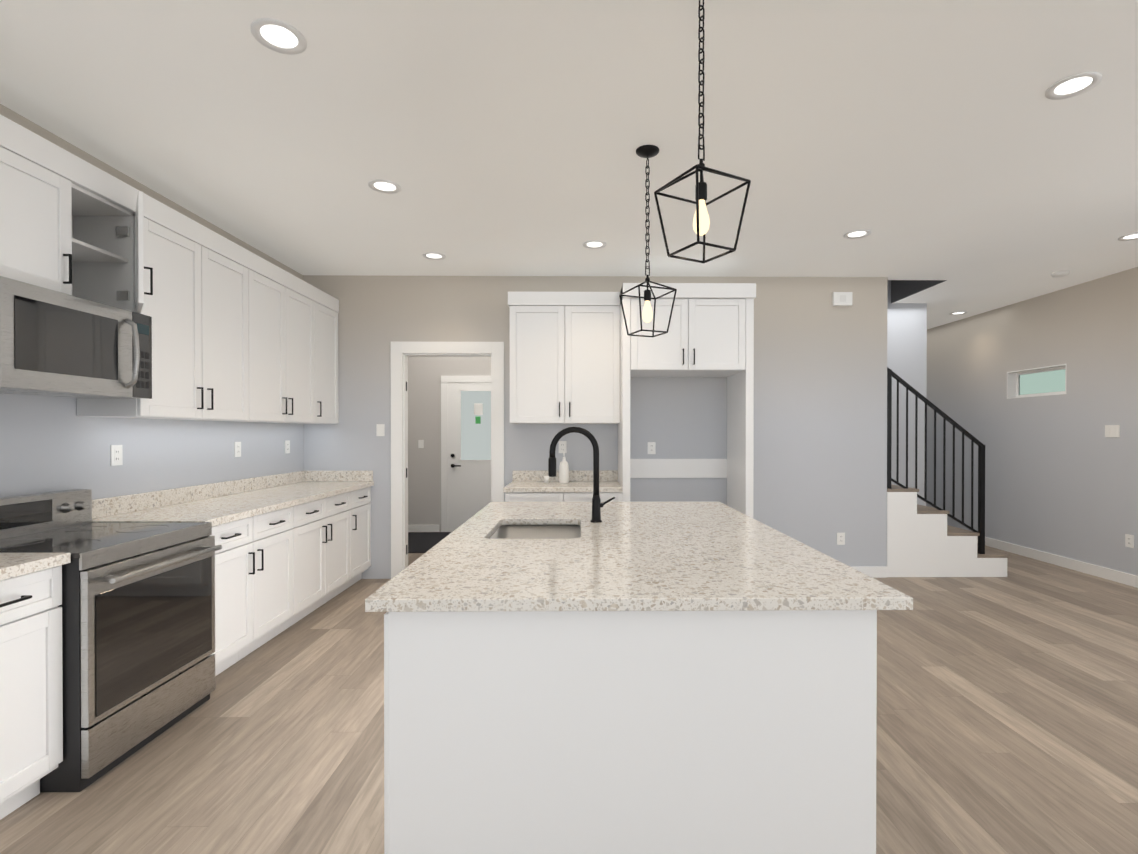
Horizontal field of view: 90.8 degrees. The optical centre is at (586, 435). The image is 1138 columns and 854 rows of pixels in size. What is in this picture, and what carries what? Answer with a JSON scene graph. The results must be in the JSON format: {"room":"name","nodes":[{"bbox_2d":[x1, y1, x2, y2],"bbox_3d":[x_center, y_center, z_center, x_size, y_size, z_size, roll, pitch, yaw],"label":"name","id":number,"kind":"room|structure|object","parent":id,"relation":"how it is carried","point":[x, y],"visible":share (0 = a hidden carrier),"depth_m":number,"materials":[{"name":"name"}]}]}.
{"room":"kitchen","nodes":[
{"label":"kitchen","id":0,"kind":"room"},
{"bbox_2d":[0,543,1137,853],"bbox_3d":[1.143,1.384,2.938,7.790,0.050,12.300,0,0,-1],"label":"floor","id":1,"kind":"structure","parent":0,"point":[1006,719],"depth_m":2.49,"materials":[{"name":"brown wood"}]},
{"bbox_2d":[0,567,62,819],"bbox_3d":[-2.305,0.925,1.915,0.627,0.880,0.440,0,0,-1],"label":"base cabinet","id":2,"kind":"object","parent":1,"relation":"on","point":[31,672],"depth_m":2.02,"materials":[{"name":"white wood"}]},
{"bbox_2d":[0,553,70,582],"bbox_3d":[-2.289,0.465,1.889,0.657,0.040,0.488,0,0,-1],"label":"countertop","id":3,"kind":"structure","parent":2,"relation":"on","point":[12,565],"depth_m":2.02,"materials":[{"name":"beige stone"}]},
{"bbox_2d":[0,489,221,791],"bbox_3d":[-2.235,0.819,2.518,0.780,1.085,0.754,0,0,-1],"label":"range","id":4,"kind":"object","parent":1,"relation":"on","point":[138,631],"visible":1,"depth_m":2.41,"materials":[{"name":"silver metal"}]},
{"bbox_2d":[209,507,299,675],"bbox_3d":[-2.321,0.917,3.405,0.627,0.880,1.011,0,0,-1],"label":"base cabinet","id":5,"kind":"object","parent":1,"relation":"on","point":[296,546],"depth_m":3.40,"materials":[{"name":"white wood"}]},
{"bbox_2d":[92,479,373,526],"bbox_3d":[-2.314,0.453,4.085,0.657,0.040,2.376,0,0,-1],"label":"countertop","id":6,"kind":"structure","parent":5,"relation":"on","point":[223,509],"depth_m":3.56,"materials":[{"name":"beige stone"}]},
{"bbox_2d":[300,491,355,619],"bbox_3d":[-2.331,0.911,4.324,0.627,0.880,1.070,0,0,-1],"label":"base cabinet","id":7,"kind":"object","parent":1,"relation":"on","point":[327,526],"depth_m":4.37,"materials":[{"name":"white wood"}]},
{"bbox_2d":[356,487,370,581],"bbox_3d":[-2.339,0.907,5.007,0.627,0.880,0.536,0,0,-1],"label":"base cabinet","id":8,"kind":"object","parent":1,"relation":"on","point":[363,497],"depth_m":5.12,"materials":[{"name":"white wood"}]},
{"bbox_2d":[408,532,451,552],"bbox_3d":[-1.828,1.330,7.056,1.600,0.012,1.300,0,0,-1],"label":"door mat","id":9,"kind":"object","parent":1,"relation":"on","point":[421,542],"depth_m":7.10,"materials":[{"name":"grey fabric"}]},
{"bbox_2d":[503,491,622,501],"bbox_3d":[-0.195,0.908,4.985,0.980,0.880,0.627,0,0,-1],"label":"base cabinet","id":10,"kind":"object","parent":1,"relation":"on","point":[510,496],"depth_m":4.67,"materials":[{"name":"white wood"}]},
{"bbox_2d":[503,479,622,490],"bbox_3d":[-0.200,0.448,4.977,0.990,0.040,0.637,0,0,-1],"label":"countertop","id":11,"kind":"structure","parent":10,"relation":"on","point":[516,484],"depth_m":4.85,"materials":[{"name":"beige stone"}]},
{"bbox_2d":[544,476,548,482],"bbox_3d":[-0.366,0.396,5.106,0.051,0.060,0.052,0,0,-1],"label":"cup","id":12,"kind":"object","parent":11,"relation":"on","point":[546,479],"visible":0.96,"depth_m":5.09,"materials":[{"name":"white ceramic"}]},
{"bbox_2d":[559,453,568,482],"bbox_3d":[-0.206,0.288,5.078,0.086,0.276,0.105,0,0,-1],"label":"soap dispenser","id":13,"kind":"object","parent":11,"relation":"on","point":[563,471],"visible":1,"depth_m":5.05,"materials":[{"name":"white plastic"}]},
{"bbox_2d":[384,611,876,853],"bbox_3d":[0.094,0.919,2.629,1.436,0.884,2.090,0,0,-1],"label":"kitchen island","id":14,"kind":"object","parent":1,"relation":"on","point":[596,675],"depth_m":1.58,"materials":[{"name":"white"}]},
{"bbox_2d":[365,503,912,614],"bbox_3d":[0.137,0.459,2.627,1.510,0.035,2.170,0,0,-1],"label":"island countertop","id":15,"kind":"structure","parent":14,"relation":"on","point":[644,556],"depth_m":1.86,"materials":[{"name":"beige stone"}]},
{"bbox_2d":[493,523,576,538],"bbox_3d":[-0.239,0.567,2.703,0.444,0.207,0.594,0,0,-1],"label":"sink","id":16,"kind":"object","parent":15,"relation":"in","point":[507,530],"depth_m":2.99,"materials":[{"name":"silver metal"}]},
{"bbox_2d":[549,427,616,522],"bbox_3d":[-0.025,0.196,2.869,0.342,0.488,0.060,0,0,-1],"label":"faucet","id":17,"kind":"object","parent":15,"relation":"on","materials":[{"name":"black metal"}]},
{"bbox_2d":[887,367,1009,576],"bbox_3d":[2.132,-0.022,5.855,3.792,2.730,1.067,0,0,-1],"label":"staircase","id":18,"kind":"structure","parent":1,"relation":"on","point":[924,541],"depth_m":5.34,"materials":[{"name":"white wood"}]},
{"bbox_2d":[0,104,1137,578],"bbox_3d":[1.142,-1.191,2.974,7.790,5.100,12.200,0,0,-1],"label":"wall","id":19,"kind":"structure","parent":0,"point":[1060,474],"depth_m":5.32,"materials":[{"name":"grey paint"}]},
{"bbox_2d":[110,445,122,465],"bbox_3d":[-2.630,0.108,3.140,0.008,0.114,0.075,0,0,-1],"label":"electrical outlet","id":20,"kind":"object","parent":19,"relation":"attached to","point":[116,454],"visible":1,"depth_m":3.13,"materials":[{"name":"white plastic"}]},
{"bbox_2d":[64,186,255,421],"bbox_3d":[-2.471,-0.683,3.384,0.327,1.160,1.030,0,0,-1],"label":"upper cabinet","id":21,"kind":"object","parent":19,"relation":"attached to","point":[240,334],"depth_m":3.13,"materials":[{"name":"white wood"}]},
{"bbox_2d":[0,276,151,398],"bbox_3d":[-2.397,-0.399,2.509,0.455,0.422,0.752,0,0,-1],"label":"microwave","id":22,"kind":"object","parent":21,"relation":"attached to","point":[53,343],"visible":1,"depth_m":2.43,"materials":[{"name":"silver metal"}]},
{"bbox_2d":[92,471,303,518],"bbox_3d":[-2.626,0.386,3.455,0.019,0.100,3.628,0,0,-1],"label":"backsplash","id":23,"kind":"structure","parent":19,"relation":"attached to","point":[116,505],"depth_m":3.64,"materials":[{"name":"beige stone"}]},
{"bbox_2d":[234,442,240,456],"bbox_3d":[-2.642,0.102,4.250,0.008,0.114,0.075,0,0,-1],"label":"electrical outlet","id":24,"kind":"object","parent":19,"relation":"attached to","point":[237,449],"visible":1,"depth_m":4.24,"materials":[{"name":"white plastic"}]},
{"bbox_2d":[285,440,289,453],"bbox_3d":[-2.650,0.098,4.970,0.008,0.114,0.075,0,0,-1],"label":"electrical outlet","id":25,"kind":"object","parent":19,"relation":"attached to","point":[287,446],"visible":1,"depth_m":4.96,"materials":[{"name":"white plastic"}]},
{"bbox_2d":[256,255,319,423],"bbox_3d":[-2.482,-0.689,4.314,0.327,1.160,1.070,0,0,-1],"label":"upper cabinet","id":26,"kind":"object","parent":19,"relation":"attached to","point":[287,306],"depth_m":4.33,"materials":[{"name":"white wood"}]},
{"bbox_2d":[320,290,338,423],"bbox_3d":[-2.489,-0.693,4.997,0.327,1.160,0.535,0,0,-1],"label":"upper cabinet","id":27,"kind":"object","parent":19,"relation":"attached to","point":[329,305],"depth_m":5.07,"materials":[{"name":"white wood"}]},
{"bbox_2d":[304,471,371,482],"bbox_3d":[-2.322,0.376,5.262,0.628,0.100,0.020,0,0,-1],"label":"backsplash","id":28,"kind":"structure","parent":19,"relation":"attached to","point":[309,476],"depth_m":5.25,"materials":[{"name":"beige stone"}]},
{"bbox_2d":[376,424,384,435],"bbox_3d":[-1.938,-0.054,5.271,0.075,0.114,0.008,0,0,-1],"label":"light switch","id":29,"kind":"object","parent":19,"relation":"attached to","point":[380,429],"visible":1,"depth_m":5.27,"materials":[{"name":"white plastic"}]},
{"bbox_2d":[418,440,423,447],"bbox_3d":[-2.285,0.112,7.739,0.075,0.114,0.008,0,0,-1],"label":"light switch","id":30,"kind":"object","parent":19,"relation":"attached to","point":[420,443],"visible":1,"depth_m":7.74,"materials":[{"name":"white plastic"}]},
{"bbox_2d":[408,525,438,531],"bbox_3d":[-2.360,1.279,7.743,0.650,0.105,0.014,0,0,-1],"label":"baseboard","id":31,"kind":"structure","parent":19,"relation":"attached to","point":[411,528],"depth_m":7.74,"materials":[{"name":"white wood"}]},
{"bbox_2d":[391,341,503,578],"bbox_3d":[-1.309,0.231,5.335,1.060,2.230,0.140,0,0,-1],"label":"trim","id":32,"kind":"structure","parent":19,"relation":"attached to","point":[494,351],"depth_m":5.26,"materials":[{"name":"white wood"}]},
{"bbox_2d":[441,376,490,531],"bbox_3d":[-1.465,0.252,7.720,1.080,2.160,0.062,0,0,-1],"label":"entry door","id":33,"kind":"structure","parent":19,"relation":"in","point":[465,448],"depth_m":7.74,"materials":[{"name":"white wood"}]},
{"bbox_2d":[559,441,566,452],"bbox_3d":[-0.228,0.106,5.291,0.075,0.114,0.008,0,0,-1],"label":"outlet","id":34,"kind":"object","parent":19,"relation":"attached to","point":[562,446],"visible":0.98,"depth_m":5.29,"materials":[{"name":"white plastic"}]},
{"bbox_2d":[508,291,622,426],"bbox_3d":[-0.197,-0.693,5.125,0.980,1.160,0.327,0,0,-1],"label":"upper cabinet","id":35,"kind":"object","parent":19,"relation":"attached to","point":[579,357],"depth_m":4.97,"materials":[{"name":"white wood"}]},
{"bbox_2d":[512,471,618,478],"bbox_3d":[-0.203,0.376,5.286,0.990,0.100,0.019,0,0,-1],"label":"backsplash","id":36,"kind":"structure","parent":19,"relation":"attached to","point":[515,474],"depth_m":5.28,"materials":[{"name":"beige stone"}]},
{"bbox_2d":[648,442,655,453],"bbox_3d":[0.612,0.116,5.301,0.075,0.114,0.008,0,0,-1],"label":"outlet","id":37,"kind":"object","parent":19,"relation":"attached to","point":[651,447],"visible":1,"depth_m":5.30,"materials":[{"name":"white plastic"}]},
{"bbox_2d":[623,283,746,378],"bbox_3d":[0.845,-0.913,4.996,0.968,0.720,0.607,0,0,-1],"label":"upper cabinet","id":38,"kind":"object","parent":19,"relation":"attached to","point":[706,336],"depth_m":4.70,"materials":[{"name":"white wood"}]},
{"bbox_2d":[837,533,844,544],"bbox_3d":[2.412,0.976,5.325,0.075,0.114,0.008,0,0,-1],"label":"electrical outlet","id":39,"kind":"object","parent":19,"relation":"attached to","point":[840,538],"visible":1,"depth_m":5.32,"materials":[{"name":"white plastic"}]},
{"bbox_2d":[832,292,852,305],"bbox_3d":[2.412,-1.292,5.298,0.180,0.125,0.036,0,0,-1],"label":"door chime","id":40,"kind":"object","parent":19,"relation":"attached to","point":[842,298],"visible":1,"depth_m":5.28,"materials":[{"name":"white plastic"}]},
{"bbox_2d":[852,566,886,577],"bbox_3d":[2.125,1.293,5.322,1.455,0.105,0.014,0,0,-1],"label":"baseboard","id":41,"kind":"structure","parent":19,"relation":"attached to","point":[872,571],"depth_m":5.32,"materials":[{"name":"white wood"}]},
{"bbox_2d":[1007,364,1065,398],"bbox_3d":[4.943,-0.584,6.119,0.120,0.310,0.800,0,0,-1],"label":"transom","id":42,"kind":"object","parent":19,"relation":"in","point":[1043,381],"visible":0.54,"depth_m":6.20,"materials":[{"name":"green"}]},
{"bbox_2d":[977,536,1137,587],"bbox_3d":[4.911,1.306,2.979,0.014,0.105,12.100,0,0,-1],"label":"baseboard","id":43,"kind":"structure","parent":19,"relation":"attached to","point":[1061,561],"depth_m":5.69,"materials":[{"name":"white wood"}]},
{"bbox_2d":[1105,425,1119,436],"bbox_3d":[4.888,-0.044,5.222,0.008,0.114,0.145,0,0,-1],"label":"light switch","id":44,"kind":"object","parent":19,"relation":"attached to","point":[1112,430],"visible":1,"depth_m":5.22,"materials":[{"name":"white plastic"}]},
{"bbox_2d":[1125,534,1133,547],"bbox_3d":[4.890,0.947,5.057,0.008,0.114,0.075,0,0,-1],"label":"electrical outlet","id":45,"kind":"object","parent":19,"relation":"attached to","point":[1129,540],"visible":1,"depth_m":5.05,"materials":[{"name":"white plastic"}]},
{"bbox_2d":[0,0,1137,328],"bbox_3d":[1.143,-1.641,2.921,7.790,0.300,12.300,0,0,-1],"label":"ceiling","id":46,"kind":"structure","parent":0,"point":[964,156],"depth_m":2.72,"materials":[{"name":"white paint"}]},
{"bbox_2d":[251,18,306,54],"bbox_3d":[-1.143,-1.483,2.087,0.184,0.006,0.184,0,0,-1],"label":"recessed light","id":47,"kind":"object","parent":46,"relation":"in","point":[278,36],"visible":1,"depth_m":2.08,"materials":[{"name":"white"}]},
{"bbox_2d":[368,179,400,193],"bbox_3d":[-1.207,-1.490,3.356,0.184,0.006,0.184,0,0,-1],"label":"recessed light","id":48,"kind":"object","parent":46,"relation":"in","point":[384,186],"visible":1,"depth_m":3.36,"materials":[{"name":"white plastic"}]},
{"bbox_2d":[423,252,444,259],"bbox_3d":[-1.272,-1.497,4.676,0.184,0.006,0.184,0,0,-1],"label":"recessed light","id":49,"kind":"object","parent":46,"relation":"in","point":[433,256],"visible":0.98,"depth_m":4.68,"materials":[{"name":"white"}]},
{"bbox_2d":[583,240,605,248],"bbox_3d":[0.062,-1.496,4.390,0.184,0.006,0.184,0,0,-1],"label":"recessed light","id":50,"kind":"object","parent":46,"relation":"in","point":[594,244],"visible":1,"depth_m":4.39,"materials":[{"name":"white"}]},
{"bbox_2d":[619,145,676,336],"bbox_3d":[0.318,-1.011,2.936,0.223,0.958,0.223,0,0,-23],"label":"pendant light","id":51,"kind":"object","parent":46,"relation":"hanging from","point":[647,152],"visible":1,"depth_m":2.92,"materials":[{"name":"black metal"}]},
{"bbox_2d":[654,0,750,262],"bbox_3d":[0.375,-1.040,1.836,0.223,0.888,0.223,0,0,-29],"label":"pendant light","id":52,"kind":"object","parent":46,"relation":"hanging from","point":[701,221],"visible":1,"depth_m":1.83,"materials":[{"name":"black metal"}]},
{"bbox_2d":[843,229,870,238],"bbox_3d":[2.004,-1.494,4.162,0.184,0.006,0.184,0,0,-1],"label":"recessed light","id":53,"kind":"object","parent":46,"relation":"in","point":[857,234],"visible":1,"depth_m":4.17,"materials":[{"name":"white"}]},
{"bbox_2d":[949,311,966,314],"bbox_3d":[4.574,-1.510,6.910,0.184,0.006,0.184,0,0,-1],"label":"recessed light","id":54,"kind":"object","parent":46,"relation":"in","point":[959,313],"visible":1,"depth_m":6.92,"materials":[{"name":"white"}]},
{"bbox_2d":[1051,270,1069,277],"bbox_3d":[4.353,-1.485,5.158,0.132,0.036,0.132,0,0,-1],"label":"smoke detector","id":55,"kind":"object","parent":46,"relation":"attached to","point":[1058,274],"visible":1,"depth_m":5.12,"materials":[{"name":"white plastic"}]},
{"bbox_2d":[1045,72,1101,99],"bbox_3d":[2.064,-1.484,2.382,0.184,0.006,0.184,0,0,-1],"label":"recessed light","id":56,"kind":"object","parent":46,"relation":"in","point":[1073,85],"visible":1,"depth_m":2.38,"materials":[{"name":"white plastic"}]},
{"bbox_2d":[1118,232,1137,240],"bbox_3d":[4.104,-1.495,4.205,0.184,0.006,0.184,0,0,-1],"label":"recessed light","id":57,"kind":"object","parent":46,"relation":"in","point":[1131,236],"visible":0.98,"depth_m":4.23,"materials":[{"name":"white plastic"}]}
]}

